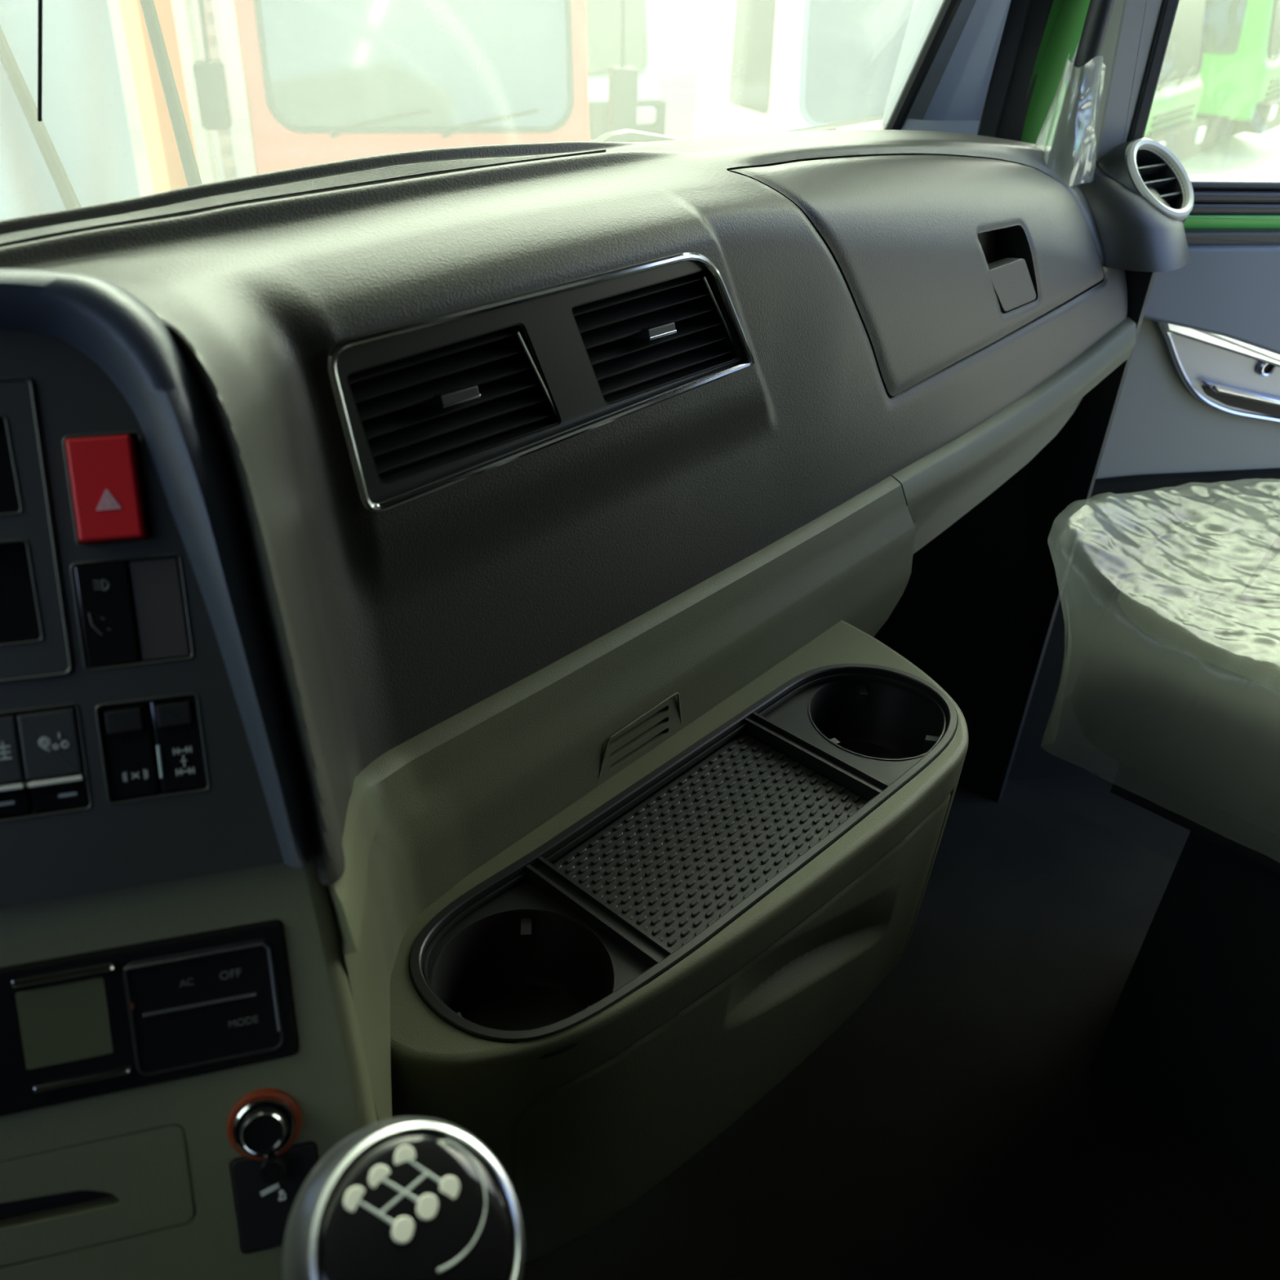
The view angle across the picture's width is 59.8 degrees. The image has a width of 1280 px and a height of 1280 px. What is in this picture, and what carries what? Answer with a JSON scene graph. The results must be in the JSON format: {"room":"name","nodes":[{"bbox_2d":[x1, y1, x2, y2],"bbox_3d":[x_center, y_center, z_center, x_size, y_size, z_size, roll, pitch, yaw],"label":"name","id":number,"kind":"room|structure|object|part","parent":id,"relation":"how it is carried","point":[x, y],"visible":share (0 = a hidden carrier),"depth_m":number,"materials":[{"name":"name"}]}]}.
{"room":"truck cab interior","nodes":[
{"label":"truck cab interior","id":0,"kind":"room"},
{"bbox_2d":[107,0,702,130],"bbox_3d":[3.039,-14.085,18.227,0.200,8.300,31.800,28,41,33],"label":"wall","id":1,"kind":"structure","parent":0,"point":[677,23],"depth_m":12.87,"materials":[{"name":"white paint"}]},
{"bbox_2d":[129,74,1279,196],"bbox_3d":[1.365,-0.957,5.830,55.000,0.100,60.000,28,41,33],"label":"floor","id":2,"kind":"structure","parent":0,"point":[1243,153],"depth_m":13.70,"materials":[{"name":"concrete"}]},
{"bbox_2d":[0,0,140,220],"bbox_3d":[-4.754,-2.903,4.690,0.359,3.830,5.100,28,41,33],"label":"truck","id":3,"kind":"object","parent":2,"relation":"on","point":[84,116],"visible":0.48,"depth_m":6.49,"materials":[{"name":"white paint"}]},
{"bbox_2d":[118,0,199,193],"bbox_3d":[-3.433,-6.717,6.549,0.420,8.300,0.420,28,41,33],"label":"column","id":4,"kind":"structure","parent":2,"relation":"on","point":[166,170],"depth_m":8.20,"materials":[{"name":"orange paint"}]},
{"bbox_2d":[183,0,243,182],"bbox_3d":[-3.119,-5.941,7.216,0.100,6.300,0.210,28,41,33],"label":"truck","id":5,"kind":"object","parent":2,"relation":"on","point":[223,147],"visible":0.37,"depth_m":8.35,"materials":[{"name":"white metal"}]},
{"bbox_2d":[192,0,638,174],"bbox_3d":[-1.432,-3.515,6.865,2.370,2.785,2.262,-7,35,-14],"label":"truck","id":6,"kind":"object","parent":2,"relation":"on","point":[326,81],"visible":0.44,"depth_m":6.12,"materials":[{"name":"orange paint"}]},
{"bbox_3d":[-2.160,-3.310,5.656,0.040,0.712,0.273,15,35,18],"label":"mirror arm","id":7,"kind":"part","parent":6,"relation":"part of","materials":[{"name":"grey metal"}]},
{"bbox_2d":[192,59,231,129],"bbox_3d":[-2.231,-2.843,5.807,0.150,0.320,0.100,-7,35,-14],"label":"mirror","id":8,"kind":"object","parent":6,"relation":"attached to","point":[210,79],"depth_m":5.76,"materials":[{"name":"grey mirror"}]},
{"bbox_2d":[607,66,638,129],"bbox_3d":[-0.096,-3.097,6.359,0.150,0.320,0.100,-7,35,-14],"label":"mirror","id":9,"kind":"object","parent":6,"relation":"attached to","point":[623,87],"depth_m":6.32,"materials":[{"name":"grey mirror"}]},
{"bbox_3d":[-0.187,-3.545,6.167,0.273,0.712,0.040,23,38,28],"label":"mirror arm","id":10,"kind":"part","parent":6,"relation":"part of","materials":[{"name":"grey metal"}]},
{"bbox_2d":[586,0,666,141],"bbox_3d":[-1.110,-6.317,11.502,2.052,2.385,2.260,-15,37,-25],"label":"truck","id":11,"kind":"object","parent":2,"relation":"on","point":[603,16],"visible":0.27,"depth_m":11.18,"materials":[{"name":"white paint"}]},
{"bbox_2d":[693,0,914,137],"bbox_3d":[1.835,-4.586,8.810,2.152,2.715,2.260,-7,35,-15],"label":"truck","id":12,"kind":"object","parent":2,"relation":"on","point":[765,65],"visible":0.17,"depth_m":8.03,"materials":[{"name":"white paint"}]},
{"bbox_2d":[1042,0,1209,162],"bbox_3d":[4.684,-6.184,11.483,2.260,2.685,2.052,25,39,30],"label":"truck","id":13,"kind":"object","parent":2,"relation":"on","point":[1172,123],"visible":0.31,"depth_m":11.22,"materials":[{"name":"green paint"}]},
{"bbox_2d":[1148,103,1195,136],"bbox_3d":[5.428,-5.254,11.377,0.040,0.315,1.400,25,39,30],"label":"grille","id":14,"kind":"object","parent":13,"relation":"attached to","point":[1173,118],"depth_m":11.30,"materials":[{"name":"green metal"}]},
{"bbox_2d":[1195,0,1279,150],"bbox_3d":[7.370,-7.887,14.230,2.260,2.735,2.052,25,39,30],"label":"truck","id":15,"kind":"object","parent":2,"relation":"on","point":[1240,71],"visible":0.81,"depth_m":13.48,"materials":[{"name":"green paint"}]},
{"bbox_2d":[1263,77,1279,101],"bbox_3d":[8.115,-6.978,14.111,0.040,0.315,1.400,25,39,30],"label":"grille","id":16,"kind":"object","parent":15,"relation":"attached to","point":[1273,91],"depth_m":13.76,"materials":[{"name":"green metal"}]},
{"bbox_2d":[785,115,883,131],"bbox_3d":[-0.489,0.201,0.993,0.040,1.030,2.460,28,41,33],"label":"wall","id":17,"kind":"structure","parent":0,"point":[877,117],"depth_m":1.43,"materials":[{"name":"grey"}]},
{"bbox_2d":[0,25,81,208],"bbox_3d":[-0.364,-0.316,0.654,0.024,0.246,0.118,3,33,0],"label":"wiper","id":18,"kind":"object","parent":17,"relation":"attached to","point":[62,182],"visible":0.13,"depth_m":0.67,"materials":[{"name":"black rubber"}]},
{"bbox_2d":[139,0,202,186],"bbox_3d":[-0.297,-0.352,0.705,0.024,0.256,0.121,-3,34,-10],"label":"wiper","id":19,"kind":"object","parent":17,"relation":"attached to","point":[188,162],"visible":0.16,"depth_m":0.71,"materials":[{"name":"black rubber"}]},
{"bbox_2d":[0,129,1194,1122],"bbox_3d":[-0.409,-0.080,0.844,1.002,0.561,2.494,28,41,33],"label":"dashboard","id":20,"kind":"object","parent":17,"relation":"attached to","point":[540,457],"visible":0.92,"depth_m":0.74,"materials":[{"name":"grey plastic"}]},
{"bbox_2d":[0,268,313,908],"bbox_3d":[-0.264,-0.018,0.463,0.222,0.255,0.209,-7,35,-14],"label":"switch panel","id":21,"kind":"object","parent":20,"relation":"attached to","point":[166,752],"visible":0.98,"depth_m":0.44,"materials":[{"name":"grey plastic"}]},
{"bbox_2d":[0,712,33,817],"bbox_3d":[-0.254,0.049,0.439,0.034,0.040,0.032,28,41,33],"label":"switch","id":22,"kind":"object","parent":21,"relation":"attached to","point":[16,729],"depth_m":0.43,"materials":[{"name":"black plastic"}]},
{"bbox_2d":[0,375,73,683],"bbox_3d":[-0.287,-0.038,0.425,0.117,0.106,0.070,-7,35,-15],"label":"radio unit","id":23,"kind":"object","parent":21,"relation":"attached to","point":[35,641],"visible":1,"depth_m":0.43,"materials":[{"name":"grey plastic"}]},
{"bbox_2d":[17,706,89,813],"bbox_3d":[-0.233,0.047,0.445,0.033,0.040,0.031,28,41,33],"label":"switch","id":24,"kind":"object","parent":21,"relation":"attached to","point":[53,742],"depth_m":0.44,"materials":[{"name":"grey plastic"}]},
{"bbox_2d":[74,561,142,667],"bbox_3d":[-0.213,-0.010,0.446,0.019,0.040,0.030,-7,35,-15],"label":"switch","id":25,"kind":"object","parent":21,"relation":"attached to","point":[108,595],"depth_m":0.44,"materials":[{"name":"grey plastic"}]},
{"bbox_2d":[98,700,161,800],"bbox_3d":[-0.206,0.044,0.451,0.018,0.038,0.028,-7,35,-15],"label":"rocker switch","id":26,"kind":"object","parent":21,"relation":"attached to","point":[130,731],"depth_m":0.45,"materials":[{"name":"black plastic"}]},
{"bbox_3d":[-0.194,-0.013,0.452,0.018,0.039,0.029,-7,35,-15],"label":"blank plate","id":27,"kind":"part","parent":21,"relation":"part of","materials":[{"name":"grey plastic"}]},
{"bbox_2d":[149,695,207,793],"bbox_3d":[-0.188,0.042,0.456,0.018,0.038,0.028,-7,35,-15],"label":"rocker switch","id":28,"kind":"object","parent":21,"relation":"attached to","point":[178,724],"depth_m":0.45,"materials":[{"name":"black plastic"}]},
{"bbox_2d":[0,852,377,1279],"bbox_3d":[-0.227,0.214,0.466,0.237,0.215,0.143,-7,35,-15],"label":"console","id":29,"kind":"object","parent":20,"relation":"attached to","point":[135,1184],"visible":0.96,"depth_m":0.46,"materials":[{"name":"grey plastic"}]},
{"bbox_3d":[-0.251,0.229,0.446,0.132,0.037,0.023,-7,35,-15],"label":"compartment lid","id":30,"kind":"part","parent":29,"relation":"part of","materials":[{"name":"grey plastic"}]},
{"bbox_2d":[0,919,298,1115],"bbox_3d":[-0.238,0.157,0.459,0.181,0.065,0.055,-7,35,-15],"label":"control unit","id":31,"kind":"object","parent":29,"relation":"attached to","point":[84,1025],"visible":1,"depth_m":0.45,"materials":[{"name":"black plastic"}]},
{"bbox_2d":[231,1141,319,1252],"bbox_3d":[-0.154,0.235,0.475,0.034,0.044,0.031,-7,35,-15],"label":"switch","id":32,"kind":"object","parent":29,"relation":"attached to","point":[266,1190],"visible":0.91,"depth_m":0.47,"materials":[{"name":"black plastic"}]},
{"bbox_2d":[226,1088,302,1159],"bbox_3d":[-0.158,0.204,0.470,0.026,0.028,0.029,28,41,33],"label":"cigarette lighter","id":33,"kind":"object","parent":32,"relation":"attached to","point":[264,1131],"visible":1,"depth_m":0.46,"materials":[{"name":"silver"}]},
{"bbox_3d":[-0.158,0.204,0.467,0.019,0.023,0.021,-7,35,-15],"label":"knob","id":34,"kind":"part","parent":33,"relation":"part of","materials":[{"name":"black"}]},
{"bbox_2d":[0,149,605,245],"bbox_3d":[-0.535,-0.046,0.295,0.032,0.020,1.500,28,41,33],"label":"grille","id":35,"kind":"object","parent":20,"relation":"attached to","point":[314,191],"depth_m":0.61,"materials":[{"name":"grey plastic"}]},
{"bbox_2d":[346,323,559,484],"bbox_3d":[-0.118,-0.147,0.651,0.056,0.072,0.156,28,41,33],"label":"air vent","id":36,"kind":"object","parent":20,"relation":"attached to","point":[443,403],"depth_m":0.64,"materials":[{"name":"black plastic"}]},
{"bbox_2d":[325,252,753,512],"bbox_3d":[-0.041,-0.178,0.696,0.018,0.101,0.367,28,41,33],"label":"vent","id":37,"kind":"object","parent":20,"relation":"attached to","point":[438,397],"depth_m":0.67,"materials":[{"name":"black plastic"}]},
{"bbox_3d":[-0.045,0.033,0.872,0.405,0.345,0.827,28,41,33],"label":"panel","id":38,"kind":"part","parent":20,"relation":"part of","materials":[{"name":"grey plastic"}]},
{"bbox_3d":[0.001,0.074,0.853,0.002,0.044,0.100,28,41,33],"label":"sensor frame","id":39,"kind":"part","parent":20,"relation":"part of","materials":[{"name":"grey plastic"}]},
{"bbox_2d":[571,268,738,404],"bbox_3d":[-0.004,-0.216,0.764,0.051,0.075,0.179,28,41,33],"label":"air vent","id":40,"kind":"object","parent":20,"relation":"attached to","point":[652,335],"depth_m":0.75,"materials":[{"name":"black plastic"}]},
{"bbox_2d":[390,620,968,1263],"bbox_3d":[0.032,0.234,0.908,0.254,0.287,0.586,28,41,33],"label":"console","id":41,"kind":"object","parent":20,"relation":"attached to","point":[579,1134],"visible":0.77,"depth_m":0.77,"materials":[{"name":"grey plastic"}]},
{"bbox_2d":[409,663,957,1059],"bbox_3d":[0.061,0.159,0.831,0.154,0.078,0.513,28,41,33],"label":"tray","id":42,"kind":"object","parent":41,"relation":"in","point":[528,953],"visible":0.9,"depth_m":0.76,"materials":[{"name":"black plastic"}]},
{"bbox_2d":[552,733,867,951],"bbox_3d":[0.056,0.143,0.811,0.132,0.005,0.228,28,41,33],"label":"mat","id":43,"kind":"object","parent":42,"relation":"on","point":[677,862],"visible":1,"depth_m":0.81,"materials":[{"name":"grey rubber"}]},
{"bbox_3d":[0.279,-0.389,1.092,0.142,0.212,0.671,28,41,33],"label":"glove box lid","id":44,"kind":"part","parent":20,"relation":"part of","materials":[{"name":"grey plastic"}]},
{"bbox_3d":[0.384,-0.219,1.294,0.125,0.227,0.562,28,41,33],"label":"panel","id":45,"kind":"part","parent":20,"relation":"part of","materials":[{"name":"grey plastic"}]},
{"bbox_2d":[1035,54,1106,181],"bbox_3d":[0.493,-0.594,1.266,0.065,0.131,0.123,28,41,33],"label":"plastic wrap","id":46,"kind":"object","parent":20,"relation":"attached to","point":[1097,112],"visible":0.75,"depth_m":1.27,"materials":[{"name":"clear plastic"}]},
{"bbox_2d":[1050,0,1115,172],"bbox_3d":[0.497,-0.851,1.168,0.132,0.727,0.140,28,41,33],"label":"handle","id":47,"kind":"object","parent":20,"relation":"attached to","point":[1099,11],"visible":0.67,"depth_m":1.24,"materials":[{"name":"black plastic"}]},
{"bbox_2d":[593,125,836,142],"bbox_3d":[0.078,-0.520,1.173,0.436,0.054,0.032,-27,44,-37],"label":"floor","id":48,"kind":"structure","parent":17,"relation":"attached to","point":[626,135],"depth_m":1.09,"materials":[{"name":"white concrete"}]},
{"bbox_3d":[0.035,-0.514,1.139,0.018,0.031,0.302,28,41,33],"label":"arm","id":49,"kind":"part","parent":48,"relation":"part of","materials":[{"name":"white rubber"}]},
{"bbox_3d":[0.113,-0.538,1.202,0.007,0.010,0.340,29,41,33],"label":"blade","id":50,"kind":"part","parent":48,"relation":"part of","materials":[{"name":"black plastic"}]},
{"bbox_2d":[835,120,885,129],"bbox_3d":[-0.419,-0.195,0.671,0.100,0.020,2.450,28,41,33],"label":"trim","id":51,"kind":"structure","parent":17,"relation":"attached to","point":[876,125],"depth_m":1.37,"materials":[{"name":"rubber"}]},
{"bbox_2d":[882,0,1011,134],"bbox_3d":[0.469,-0.938,1.068,0.388,1.070,0.087,28,41,33],"label":"windshield pillar","id":52,"kind":"structure","parent":17,"relation":"attached to","point":[951,97],"depth_m":1.32,"materials":[{"name":"grey plastic"}]},
{"bbox_3d":[-0.326,-0.501,0.275,0.343,0.935,2.305,28,41,33],"label":"window","id":53,"kind":"structure","parent":17,"relation":"in","visible":0},
{"bbox_2d":[37,0,42,121],"bbox_3d":[-0.312,-0.358,0.579,0.064,0.168,0.003,19,36,22],"label":"wire","id":54,"kind":"object","parent":53,"relation":"attached to","point":[40,2],"visible":1,"depth_m":0.61,"materials":[{"name":"black plastic"}]},
{"bbox_2d":[884,0,961,129],"bbox_3d":[0.451,-0.939,1.018,0.363,0.962,0.019,28,41,33],"label":"trim","id":55,"kind":"structure","parent":53,"relation":"attached to","point":[945,15],"depth_m":1.29,"materials":[{"name":"black rubber"}]},
{"bbox_2d":[406,778,1279,1279],"bbox_3d":[0.139,0.931,0.826,1.650,0.050,2.520,28,41,33],"label":"floor","id":56,"kind":"structure","parent":0,"point":[957,1125],"depth_m":1.31,"materials":[{"name":"carpet"}]},
{"bbox_2d":[282,1116,524,1279],"bbox_3d":[-0.132,0.495,0.625,0.220,0.874,0.220,28,41,33],"label":"lever","id":57,"kind":"object","parent":56,"relation":"on","point":[403,1197],"visible":1,"depth_m":0.34,"materials":[{"name":"black plastic"}]},
{"bbox_2d":[1071,496,1279,1191],"bbox_3d":[0.870,-0.046,0.919,0.840,1.541,0.432,28,41,33],"label":"passenger seat","id":58,"kind":"object","parent":56,"relation":"on","point":[1177,683],"visible":1,"depth_m":1.15,"materials":[{"name":"grey fabric"}]},
{"bbox_2d":[1071,559,1279,835],"bbox_3d":[0.767,0.057,1.089,0.585,0.154,0.432,28,41,33],"label":"cushion","id":59,"kind":"object","parent":58,"relation":"on","point":[1177,683],"depth_m":1.05,"materials":[{"name":"grey fabric"}]},
{"bbox_2d":[1116,496,1279,690],"bbox_3d":[0.755,0.009,1.075,0.525,0.068,0.400,28,41,33],"label":"cushion","id":60,"kind":"object","parent":58,"relation":"on","point":[1202,606],"depth_m":1.07,"materials":[{"name":"grey fabric"}]},
{"bbox_3d":[1.005,-0.376,1.059,1.740,2.050,0.060,28,41,33],"label":"wall","id":61,"kind":"structure","parent":0,"visible":0},
{"bbox_2d":[873,270,1156,802],"bbox_3d":[0.476,-0.170,1.686,0.360,0.870,0.014,28,41,33],"label":"footwell","id":62,"kind":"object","parent":61,"relation":"attached to","point":[975,612],"depth_m":1.68,"materials":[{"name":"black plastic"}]},
{"bbox_2d":[977,0,1053,141],"bbox_3d":[0.478,-0.978,1.129,0.124,1.070,0.050,28,41,33],"label":"trim","id":63,"kind":"structure","parent":61,"relation":"attached to","point":[1005,108],"depth_m":1.33,"materials":[{"name":"black rubber"}]},
{"bbox_2d":[1020,0,1090,145],"bbox_3d":[0.571,-0.976,1.134,0.268,1.070,0.118,18,36,22],"label":"trim","id":64,"kind":"structure","parent":61,"relation":"attached to","point":[1062,33],"depth_m":1.33,"materials":[{"name":"green paint"}]},
{"bbox_2d":[1013,771,1190,862],"bbox_3d":[1.103,0.426,2.022,1.800,0.400,0.680,28,41,33],"label":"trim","id":65,"kind":"structure","parent":61,"relation":"attached to","point":[1089,796],"depth_m":1.85,"materials":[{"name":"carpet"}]},
{"bbox_2d":[1007,0,1279,781],"bbox_3d":[0.861,-0.421,1.557,0.800,2.184,0.100,-4,34,-10],"label":"door","id":66,"kind":"structure","parent":61,"relation":"in","point":[1195,427],"depth_m":1.55,"materials":[{"name":"grey plastic"}]},
{"bbox_3d":[0.550,-0.942,1.126,0.106,0.868,0.040,-4,34,-10],"label":"quarter frame","id":67,"kind":"part","parent":66,"relation":"part of","materials":[{"name":"grey"}]},
{"bbox_3d":[0.914,-0.145,1.751,0.664,0.786,0.046,-4,34,-10],"label":"trim","id":68,"kind":"part","parent":66,"relation":"part of","materials":[{"name":"grey plastic"}]},
{"bbox_3d":[0.926,-0.426,1.550,0.675,0.257,0.070,-4,34,-10],"label":"trim","id":69,"kind":"part","parent":66,"relation":"part of","materials":[{"name":"grey plastic"}]},
{"bbox_3d":[0.963,-0.571,1.498,0.603,0.019,0.070,-4,34,-10],"label":"painted frame","id":70,"kind":"part","parent":66,"relation":"part of","materials":[{"name":"green paint"}]},
{"bbox_3d":[0.887,-0.338,1.567,0.217,0.059,0.016,-4,34,-10],"label":"lever","id":71,"kind":"part","parent":66,"relation":"part of","materials":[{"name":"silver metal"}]},
{"bbox_2d":[1256,361,1275,377],"bbox_3d":[0.870,-0.378,1.543,0.025,0.025,0.009,-4,34,-10],"label":"knob","id":72,"kind":"object","parent":66,"relation":"on","point":[1264,369],"depth_m":1.54,"materials":[{"name":"silver metal"}]}
]}

